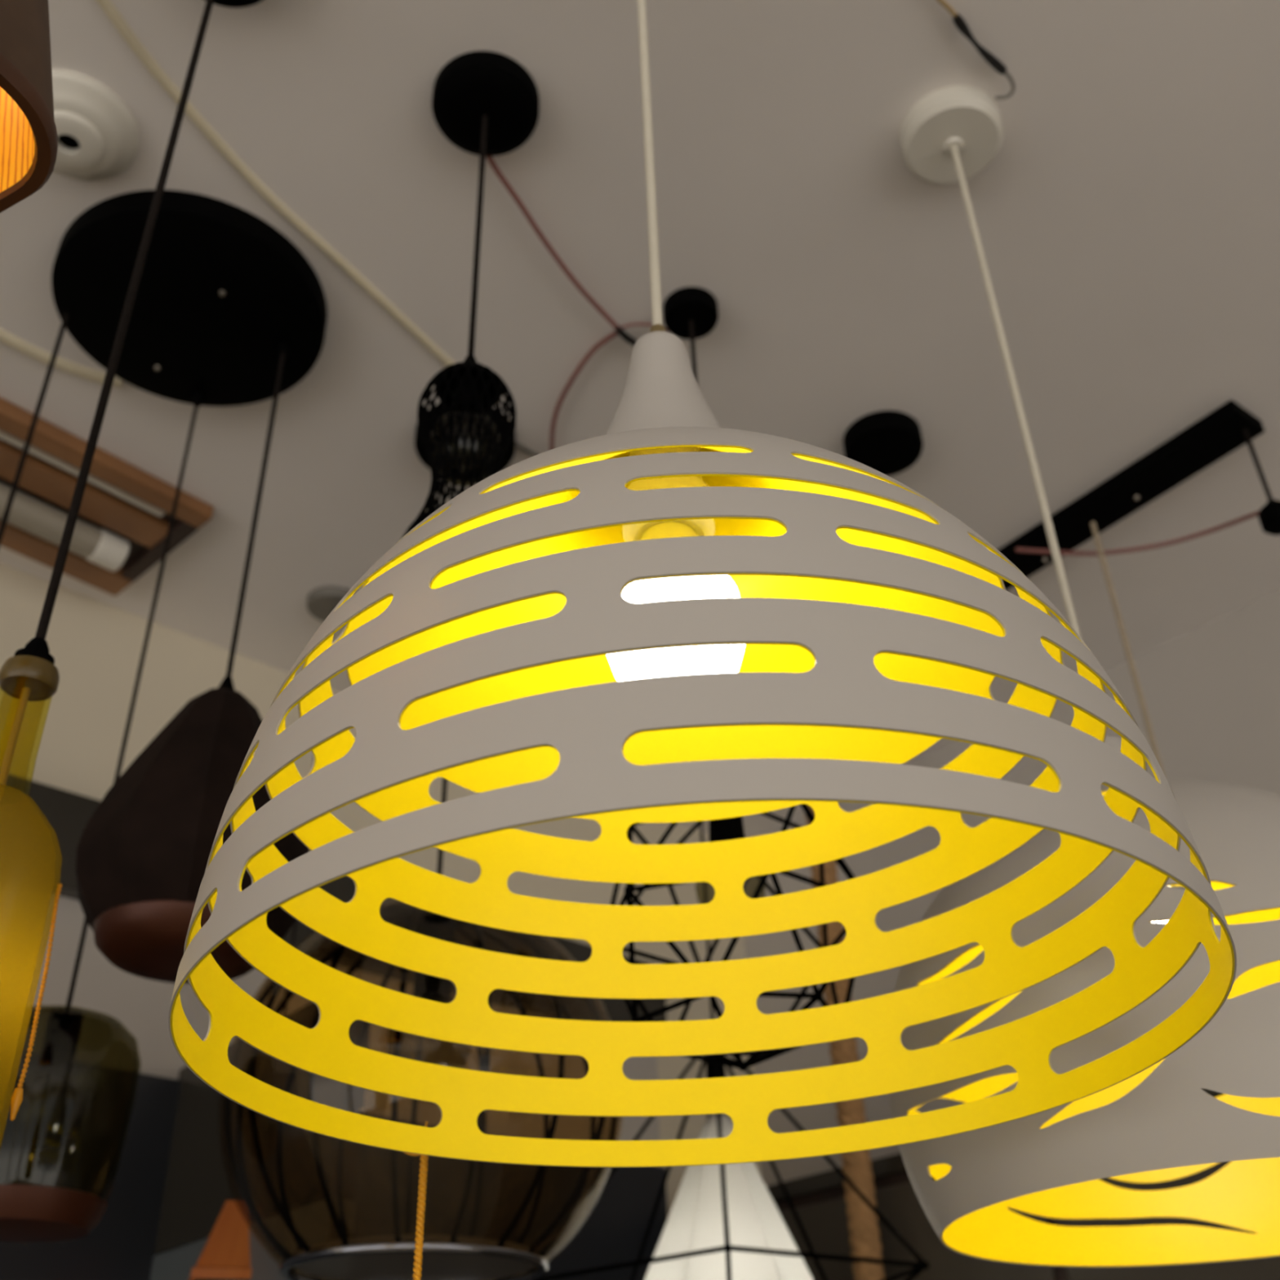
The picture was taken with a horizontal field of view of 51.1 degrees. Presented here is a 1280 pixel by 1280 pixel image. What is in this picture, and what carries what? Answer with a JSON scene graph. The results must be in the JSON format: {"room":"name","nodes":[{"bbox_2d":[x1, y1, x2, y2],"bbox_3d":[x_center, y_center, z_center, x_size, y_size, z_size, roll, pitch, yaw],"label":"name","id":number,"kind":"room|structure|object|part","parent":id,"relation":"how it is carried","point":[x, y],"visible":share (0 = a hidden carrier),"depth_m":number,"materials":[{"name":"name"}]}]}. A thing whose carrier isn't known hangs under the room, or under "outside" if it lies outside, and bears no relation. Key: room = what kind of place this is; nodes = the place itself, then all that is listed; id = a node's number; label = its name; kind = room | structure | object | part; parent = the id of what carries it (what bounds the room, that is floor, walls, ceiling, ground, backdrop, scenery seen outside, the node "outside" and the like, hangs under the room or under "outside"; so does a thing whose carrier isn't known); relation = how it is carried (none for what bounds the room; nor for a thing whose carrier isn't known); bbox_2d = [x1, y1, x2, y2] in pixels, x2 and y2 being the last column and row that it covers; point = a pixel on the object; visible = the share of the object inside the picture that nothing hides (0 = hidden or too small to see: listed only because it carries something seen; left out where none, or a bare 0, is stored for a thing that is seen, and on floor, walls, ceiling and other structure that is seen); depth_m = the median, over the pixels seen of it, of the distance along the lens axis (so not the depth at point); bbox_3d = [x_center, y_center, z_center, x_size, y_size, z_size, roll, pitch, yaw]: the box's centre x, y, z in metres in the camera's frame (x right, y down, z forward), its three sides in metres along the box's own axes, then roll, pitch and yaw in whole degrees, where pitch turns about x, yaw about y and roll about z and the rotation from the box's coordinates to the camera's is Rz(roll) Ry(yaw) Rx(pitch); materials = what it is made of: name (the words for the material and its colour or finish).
{"room":"store","nodes":[
{"label":"store","id":0,"kind":"room"},
{"bbox_2d":[0,655,59,701],"bbox_3d":[-0.335,0.137,0.665,0.079,0.294,0.079,-2,-34,0],"label":"socket","id":1,"kind":"object","parent":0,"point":[22,677],"depth_m":0.73,"materials":[{"name":"brown wood"}]},
{"bbox_2d":[0,563,761,1217],"bbox_3d":[-1.731,0.624,0.547,5.199,2.666,0.100,26,-42,-35],"label":"wall","id":2,"kind":"structure","parent":0,"point":[70,740],"depth_m":1.97,"materials":[{"name":"beige paint"}]},
{"bbox_2d":[0,880,659,1140],"bbox_3d":[-1.161,0.222,1.364,3.199,0.205,0.012,26,-42,-35],"label":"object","id":3,"kind":"structure","parent":2,"relation":"attached to","point":[125,1023],"depth_m":1.73,"materials":[{"name":"grey paint"}]},
{"bbox_2d":[0,773,666,1022],"bbox_3d":[-1.157,0.076,1.448,3.199,0.131,0.040,26,-42,-35],"label":"trim","id":4,"kind":"structure","parent":2,"relation":"attached to","point":[42,826],"depth_m":1.76,"materials":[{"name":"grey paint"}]},
{"bbox_2d":[0,1048,667,1279],"bbox_3d":[-1.127,1.137,0.747,3.199,2.002,0.024,26,-42,-35],"label":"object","id":5,"kind":"structure","parent":2,"relation":"attached to","point":[118,1153],"depth_m":1.68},
{"bbox_2d":[0,0,1279,837],"bbox_3d":[0.003,-1.661,-0.295,5.399,0.100,5.399,26,-42,-35],"label":"ceiling","id":6,"kind":"structure","parent":0,"point":[1126,209],"depth_m":1.46,"materials":[{"name":"paint"}]},
{"bbox_2d":[0,396,33,524],"bbox_3d":[-0.787,-0.237,1.661,0.224,0.049,0.106,-29,-42,34],"label":"ceiling light","id":7,"kind":"object","parent":6,"relation":"attached to","point":[15,421],"depth_m":1.67,"materials":[{"name":"brown wood"}]},
{"bbox_2d":[0,0,57,213],"bbox_3d":[-0.376,-0.501,0.757,0.176,0.638,0.176,-18,-37,22],"label":"pendant lamp","id":8,"kind":"object","parent":6,"relation":"hanging from","point":[28,137],"visible":1,"depth_m":0.61,"materials":[{"name":"brown wood"}]},
{"bbox_3d":[-0.370,-0.329,0.642,0.174,0.214,0.174,-18,-37,22],"label":"lamp shade","id":9,"kind":"part","parent":8,"relation":"part of","materials":[{"name":"brown wood"}]},
{"bbox_2d":[0,417,87,568],"bbox_3d":[-0.755,-0.201,1.717,0.268,0.049,0.153,-29,-42,34],"label":"ceiling light","id":10,"kind":"object","parent":6,"relation":"attached to","point":[35,525],"depth_m":1.74,"materials":[{"name":"brown wood"}]},
{"bbox_3d":[-0.994,-0.227,1.691,0.051,0.022,0.750,-29,-42,34],"label":"frame rail","id":11,"kind":"part","parent":10,"relation":"part of","materials":[{"name":"brown wood"}]},
{"bbox_2d":[0,328,122,388],"bbox_3d":[-0.692,-0.331,1.562,0.176,0.008,0.026,22,-41,-31],"label":"cable trunking","id":12,"kind":"object","parent":6,"relation":"attached to","point":[6,338],"visible":0.86,"depth_m":1.57,"materials":[{"name":"beige plastic"}]},
{"bbox_2d":[51,69,138,180],"bbox_3d":[-0.554,-0.493,1.307,0.120,0.030,0.120,-2,-34,0],"label":"ceiling rose","id":13,"kind":"object","parent":6,"relation":"attached to","point":[98,135],"visible":0.73,"depth_m":1.30,"materials":[{"name":"white plastic"}]},
{"bbox_2d":[62,446,177,595],"bbox_3d":[-0.698,-0.168,1.768,0.268,0.049,0.173,-29,-42,34],"label":"ceiling light","id":14,"kind":"object","parent":6,"relation":"attached to","point":[118,538],"depth_m":1.80,"materials":[{"name":"brown wood"}]},
{"bbox_3d":[-0.920,-0.282,1.628,0.170,0.004,0.730,-29,-42,34],"label":"panel","id":15,"kind":"part","parent":14,"relation":"part of","materials":[{"name":"brown wood"}]},
{"bbox_3d":[-0.840,-0.311,1.573,0.033,0.022,0.750,-29,-42,34],"label":"frame rail","id":16,"kind":"part","parent":14,"relation":"part of","materials":[{"name":"brown wood"}]},
{"bbox_2d":[0,0,262,1121],"bbox_3d":[-0.345,-0.176,0.874,0.100,1.048,0.100,-2,-34,0],"label":"lamp","id":17,"kind":"object","parent":6,"relation":"hanging from","point":[31,674],"depth_m":0.78,"materials":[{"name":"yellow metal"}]},
{"bbox_3d":[-0.296,0.176,0.660,0.006,0.119,0.005,-2,-34,0],"label":"bead chain","id":18,"kind":"part","parent":17,"relation":"part of","materials":[{"name":"gold metal"}]},
{"bbox_3d":[-0.348,-0.292,0.952,0.005,0.710,0.006,-7,-34,7],"label":"cord","id":19,"kind":"part","parent":17,"relation":"part of","materials":[{"name":"black plastic"}]},
{"bbox_2d":[0,189,327,1242],"bbox_3d":[-0.486,0.025,1.256,0.387,0.951,0.338,-2,-34,0],"label":"pendant lamp","id":20,"kind":"object","parent":6,"relation":"attached to","point":[143,854],"depth_m":1.35,"materials":[{"name":"black metal"}]},
{"bbox_3d":[-0.623,-0.098,1.303,0.120,0.628,0.120,-2,-34,0],"label":"pendant lamp","id":21,"kind":"part","parent":20,"relation":"part of","materials":[{"name":"black metal"}]},
{"bbox_3d":[-0.500,0.397,1.129,0.060,0.069,0.060,-2,-34,0],"label":"bulb","id":22,"kind":"part","parent":20,"relation":"part of","materials":[{"name":"clear glass"}]},
{"bbox_2d":[37,1008,83,1073],"bbox_3d":[-0.502,0.348,1.161,0.028,0.048,0.028,-2,-34,0],"label":"socket","id":23,"kind":"object","parent":20,"relation":"attached to","point":[59,1048],"depth_m":1.15,"materials":[{"name":"black metal"}]},
{"bbox_3d":[-0.510,0.094,1.331,0.138,0.921,0.138,-2,-34,0],"label":"pendant lamp","id":24,"kind":"part","parent":20,"relation":"part of","materials":[{"name":"yellow glass"}]},
{"bbox_3d":[-0.513,0.018,1.382,0.004,0.737,0.004,-2,-34,0],"label":"cord","id":25,"kind":"part","parent":20,"relation":"part of","materials":[{"name":"black fabric"}]},
{"bbox_3d":[-0.385,0.259,1.129,0.146,0.031,0.146,-2,-34,0],"label":"lamp shade","id":26,"kind":"part","parent":20,"relation":"part of","materials":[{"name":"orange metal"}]},
{"bbox_3d":[-0.498,-0.369,1.491,0.291,0.034,0.290,-2,-34,0],"label":"ceiling canopy","id":27,"kind":"part","parent":20,"relation":"part of","materials":[{"name":"black metal"}]},
{"bbox_3d":[-0.389,0.151,1.201,0.201,0.238,0.191,-2,-34,0],"label":"lamp shade","id":28,"kind":"part","parent":20,"relation":"part of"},
{"bbox_3d":[-0.398,-0.143,1.397,0.005,0.459,0.005,-2,-34,0],"label":"cord","id":29,"kind":"part","parent":20,"relation":"part of","materials":[{"name":"black fabric"}]},
{"bbox_2d":[166,489,213,555],"bbox_3d":[-0.610,-0.173,1.765,0.132,0.049,0.059,-29,-42,34],"label":"ceiling light","id":30,"kind":"object","parent":6,"relation":"attached to","point":[192,513],"depth_m":1.79,"materials":[{"name":"brown wood"}]},
{"bbox_3d":[-0.664,-0.128,1.854,0.170,0.022,0.020,-29,-42,34],"label":"rail","id":31,"kind":"part","parent":30,"relation":"part of","materials":[{"name":"brown wood"}]},
{"bbox_2d":[189,586,355,1279],"bbox_3d":[-0.441,0.329,1.733,0.133,0.928,0.133,9,-35,-16],"label":"pendant lamp","id":32,"kind":"object","parent":6,"relation":"hanging from","point":[225,1255],"visible":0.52,"depth_m":1.45,"materials":[{"name":"orange wood"}]},
{"bbox_3d":[-0.429,0.680,1.498,0.133,0.083,0.133,9,-35,-16],"label":"lamp shade","id":33,"kind":"part","parent":32,"relation":"part of","materials":[{"name":"orange wood"}]},
{"bbox_3d":[-0.442,0.298,1.753,0.004,0.836,0.004,-2,-34,0],"label":"cord","id":34,"kind":"part","parent":32,"relation":"part of","materials":[{"name":"black fabric"}]},
{"bbox_2d":[95,0,454,366],"bbox_3d":[-0.362,-0.450,1.403,0.033,0.006,0.583,-18,-37,23],"label":"cable trunking","id":35,"kind":"object","parent":6,"relation":"attached to","point":[107,6],"visible":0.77,"depth_m":1.37,"materials":[{"name":"beige plastic"}]},
{"bbox_2d":[224,404,617,1279],"bbox_3d":[-0.207,0.144,1.428,0.368,0.973,0.368,-2,-34,0],"label":"pendant lamp","id":36,"kind":"object","parent":6,"relation":"hanging from","point":[453,1256],"visible":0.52,"depth_m":1.18,"materials":[{"name":"black metal"}]},
{"bbox_2d":[413,912,454,1003],"bbox_3d":[-0.202,0.314,1.315,0.036,0.083,0.036,-2,-34,0],"label":"socket","id":37,"kind":"object","parent":36,"relation":"attached to","point":[433,925],"depth_m":1.30,"materials":[{"name":"black metal"}]},
{"bbox_3d":[-0.212,0.017,1.513,0.005,0.614,0.005,-2,-34,0],"label":"cord","id":38,"kind":"part","parent":36,"relation":"part of","materials":[{"name":"black fabric"}]},
{"bbox_2d":[401,50,539,537],"bbox_3d":[-0.141,-0.268,1.131,0.103,0.622,0.103,11,-36,-19],"label":"pendant lamp","id":39,"kind":"object","parent":6,"relation":"hanging from","point":[485,103],"visible":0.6,"depth_m":1.17,"materials":[{"name":"black metal"}]},
{"bbox_3d":[-0.136,-0.115,1.029,0.103,0.253,0.103,-2,-34,0],"label":"lamp shade","id":40,"kind":"part","parent":39,"relation":"part of","materials":[{"name":"black metal"}]},
{"bbox_2d":[451,368,484,424],"bbox_3d":[-0.139,-0.199,1.085,0.026,0.046,0.026,-2,-34,0],"label":"socket","id":41,"kind":"object","parent":39,"relation":"attached to","point":[467,384],"depth_m":1.08,"materials":[{"name":"black metal"}]},
{"bbox_3d":[-0.144,-0.364,1.196,0.005,0.341,0.005,-2,-34,0],"label":"cord","id":42,"kind":"part","parent":39,"relation":"part of","materials":[{"name":"black fabric"}]},
{"bbox_2d":[515,440,539,456],"bbox_3d":[-0.139,-0.241,1.724,0.178,0.007,0.009,24,-42,-33],"label":"wire","id":43,"kind":"object","parent":6,"relation":"attached to","point":[526,449],"visible":0.24,"depth_m":1.72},
{"bbox_2d":[485,155,617,328],"bbox_3d":[-0.093,-0.422,1.441,0.014,0.006,0.266,-18,-37,22],"label":"wire","id":44,"kind":"object","parent":6,"relation":"attached to","point":[491,160],"visible":1,"depth_m":1.43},
{"bbox_2d":[549,331,617,449],"bbox_3d":[-0.083,-0.290,1.646,0.037,0.006,0.266,10,-36,-17],"label":"wire","id":45,"kind":"object","parent":6,"relation":"attached to","point":[614,334],"visible":0.82,"depth_m":1.61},
{"bbox_2d":[620,322,669,332],"bbox_3d":[0.005,-0.360,1.542,0.060,0.003,0.012,1,-34,-5],"label":"wire","id":46,"kind":"object","parent":6,"relation":"attached to","point":[635,323],"visible":0.78,"depth_m":1.54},
{"bbox_2d":[613,324,636,346],"bbox_3d":[-0.010,-0.348,1.556,0.010,0.008,0.052,-27,-41,32],"label":"tape","id":47,"kind":"object","parent":46,"relation":"attached to","point":[625,336],"visible":0.67,"depth_m":1.55,"materials":[{"name":"black plastic"}]},
{"bbox_2d":[168,0,1236,1167],"bbox_3d":[0.006,-0.256,0.807,0.411,1.009,0.390,-13,-35,16],"label":"pendant lamp","id":48,"kind":"object","parent":6,"relation":"hanging from","point":[671,614],"visible":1,"depth_m":0.60,"materials":[{"name":"yellow metal"}]},
{"bbox_2d":[403,1121,428,1279],"bbox_3d":[-0.111,0.287,0.671,0.012,0.083,0.022,27,-43,-36],"label":"string","id":49,"kind":"object","parent":48,"relation":"hanging from","point":[417,1269],"visible":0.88,"depth_m":0.67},
{"bbox_3d":[0.003,-0.412,0.925,0.006,0.566,0.006,-2,-34,0],"label":"cord","id":50,"kind":"part","parent":48,"relation":"part of","materials":[{"name":"white plastic"}]},
{"bbox_2d":[622,446,715,542],"bbox_3d":[0.014,-0.083,0.701,0.047,0.080,0.048,-2,-34,0],"label":"socket","id":51,"kind":"object","parent":48,"relation":"attached to","point":[691,527],"depth_m":0.67,"materials":[{"name":"yellow plastic"}]},
{"bbox_3d":[0.015,-0.043,0.672,0.054,0.033,0.054,-2,-34,0],"label":"bulb","id":52,"kind":"part","parent":48,"relation":"part of","materials":[{"name":"yellow glass"}]},
{"bbox_3d":[0.017,-0.002,0.644,0.069,0.067,0.069,-2,-34,0],"label":"bulb","id":53,"kind":"part","parent":48,"relation":"part of","materials":[{"name":"white glass"}]},
{"bbox_2d":[537,822,928,1279],"bbox_3d":[0.089,0.418,1.762,0.449,1.074,0.432,-2,-34,0],"label":"pendant lamp","id":54,"kind":"object","parent":6,"relation":"hanging from","point":[723,1222],"visible":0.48,"depth_m":1.55,"materials":[{"name":"white fabric"}]},
{"bbox_3d":[0.086,0.245,1.901,0.005,0.630,0.005,-7,-34,7],"label":"cord","id":55,"kind":"part","parent":54,"relation":"part of","materials":[{"name":"black fabric"}]},
{"bbox_2d":[706,1054,725,1116],"bbox_3d":[0.096,0.560,1.690,0.028,0.130,0.028,-2,-34,0],"label":"socket","id":56,"kind":"object","parent":54,"relation":"attached to","point":[709,1066],"depth_m":1.69,"materials":[{"name":"black metal"}]},
{"bbox_3d":[0.102,0.720,1.584,0.314,0.326,0.272,-2,-34,0],"label":"lamp shade","id":57,"kind":"part","parent":54,"relation":"part of","materials":[{"name":"white fabric"}]},
{"bbox_2d":[610,286,855,1071],"bbox_3d":[0.069,-0.021,1.292,0.226,0.865,0.231,-2,-34,0],"label":"pendant lamp","id":58,"kind":"object","parent":6,"relation":"hanging from","point":[689,313],"visible":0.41,"depth_m":1.15,"materials":[{"name":"black metal"}]},
{"bbox_3d":[0.066,-0.112,1.353,0.005,0.602,0.005,-2,-34,0],"label":"cord","id":59,"kind":"part","parent":58,"relation":"part of","materials":[{"name":"black fabric"}]},
{"bbox_2d":[708,816,744,841],"bbox_3d":[0.075,0.160,1.172,0.032,0.052,0.032,-2,-34,0],"label":"socket","id":60,"kind":"object","parent":58,"relation":"attached to","point":[719,830],"depth_m":1.15,"materials":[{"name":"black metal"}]},
{"bbox_2d":[804,804,884,1279],"bbox_3d":[0.301,0.739,1.854,0.043,1.533,0.043,-5,-34,5],"label":"wooden post","id":61,"kind":"object","parent":6,"relation":"hanging from","point":[863,1227],"visible":0.34,"depth_m":1.85,"materials":[{"name":"wood"}]},
{"bbox_2d":[843,410,923,475],"bbox_3d":[0.311,-0.249,1.715,0.099,0.028,0.099,-2,-34,0],"label":"ceiling canopy","id":62,"kind":"object","parent":6,"relation":"attached to","point":[889,442],"visible":0.81,"depth_m":1.69,"materials":[{"name":"black metal"}]},
{"bbox_2d":[936,0,956,17],"bbox_3d":[0.270,-0.589,1.220,0.008,0.004,0.072,-27,-41,32],"label":"wire","id":63,"kind":"object","parent":6,"relation":"attached to","point":[944,3],"visible":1,"depth_m":1.23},
{"bbox_2d":[951,13,1007,75],"bbox_3d":[0.319,-0.560,1.262,0.082,0.009,0.010,28,-44,-36],"label":"tape","id":64,"kind":"object","parent":63,"relation":"attached to","point":[959,22],"visible":1,"depth_m":1.26,"materials":[{"name":"black plastic"}]},
{"bbox_2d":[995,71,1015,99],"bbox_3d":[0.355,-0.538,1.296,0.018,0.003,0.033,-2,-34,0],"label":"wire","id":65,"kind":"object","parent":6,"relation":"attached to","point":[1008,76],"visible":1,"depth_m":1.30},
{"bbox_2d":[888,85,1279,1266],"bbox_3d":[0.325,-0.088,1.063,0.364,1.022,0.364,27,-43,-36],"label":"pendant lamp","id":66,"kind":"object","parent":6,"relation":"hanging from","point":[1157,1124],"visible":0.51,"depth_m":0.76,"materials":[{"name":"white metal"}]},
{"bbox_3d":[0.321,-0.208,1.144,0.006,0.683,0.006,-2,-34,0],"label":"cord","id":67,"kind":"part","parent":66,"relation":"part of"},
{"bbox_3d":[0.335,0.228,0.852,0.364,0.263,0.364,-2,-34,0],"label":"lamp shade","id":68,"kind":"part","parent":66,"relation":"part of","materials":[{"name":"white paint"}]},
{"bbox_3d":[0.335,0.206,0.867,0.066,0.076,0.066,-2,-34,0],"label":"bulb","id":69,"kind":"part","parent":66,"relation":"part of","materials":[{"name":"white glass"}]},
{"bbox_2d":[997,400,1279,774],"bbox_3d":[0.629,0.131,1.684,0.438,0.713,0.482,-2,-34,0],"label":"pendant lamp","id":70,"kind":"object","parent":6,"relation":"attached to","point":[1136,683],"depth_m":1.78,"materials":[{"name":"black metal"}]},
{"bbox_3d":[0.600,-0.155,1.875,0.068,0.023,0.560,22,-40,-31],"label":"bar canopy","id":71,"kind":"part","parent":70,"relation":"part of","materials":[{"name":"black metal"}]},
{"bbox_3d":[0.678,-0.128,1.810,0.318,0.051,0.079,-16,-36,20],"label":"ceiling wire","id":72,"kind":"part","parent":70,"relation":"part of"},
{"bbox_3d":[0.769,-0.217,1.667,0.006,0.119,0.005,3,-34,-7],"label":"cord","id":73,"kind":"part","parent":70,"relation":"part of","materials":[{"name":"black fabric"}]},
{"bbox_3d":[0.769,-0.200,1.656,0.040,0.160,0.040,-2,-34,0],"label":"pendant lamp","id":74,"kind":"part","parent":70,"relation":"part of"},
{"bbox_2d":[743,589,1279,1186],"bbox_3d":[2.009,0.429,0.439,0.100,2.666,5.199,26,-42,-35],"label":"wall","id":75,"kind":"structure","parent":0,"point":[1211,692],"depth_m":2.12,"materials":[{"name":"grey paint"}]},
{"bbox_3d":[0.078,0.638,-1.832,7.630,0.100,7.630,-2,-34,0],"label":"floor","id":76,"kind":"structure","parent":0,"visible":0},
{"bbox_2d":[150,1002,370,1279],"bbox_3d":[-0.421,1.313,1.062,0.030,2.021,0.420,26,-42,-35],"label":"wall","id":77,"kind":"structure","parent":76,"relation":"on","point":[200,1180],"depth_m":1.52,"materials":[{"name":"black paint"}]},
{"bbox_3d":[-0.418,1.406,0.999,0.030,1.796,0.420,26,-42,-35],"label":"panel","id":78,"kind":"part","parent":77,"relation":"part of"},
{"bbox_2d":[670,1088,1279,1279],"bbox_3d":[1.068,1.185,0.882,0.250,1.922,2.699,26,-42,-35],"label":"tall cabinet","id":79,"kind":"object","parent":76,"relation":"on","point":[818,1200],"visible":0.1,"depth_m":1.81,"materials":[{"name":"brown wood"}]},
{"bbox_3d":[0.320,1.574,1.413,0.012,1.857,0.640,26,-42,-35],"label":"door","id":80,"kind":"part","parent":79,"relation":"part of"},
{"bbox_3d":[0.761,1.291,1.012,0.012,1.857,0.640,26,-42,-35],"label":"door","id":81,"kind":"part","parent":79,"relation":"part of","materials":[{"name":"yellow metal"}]}
]}

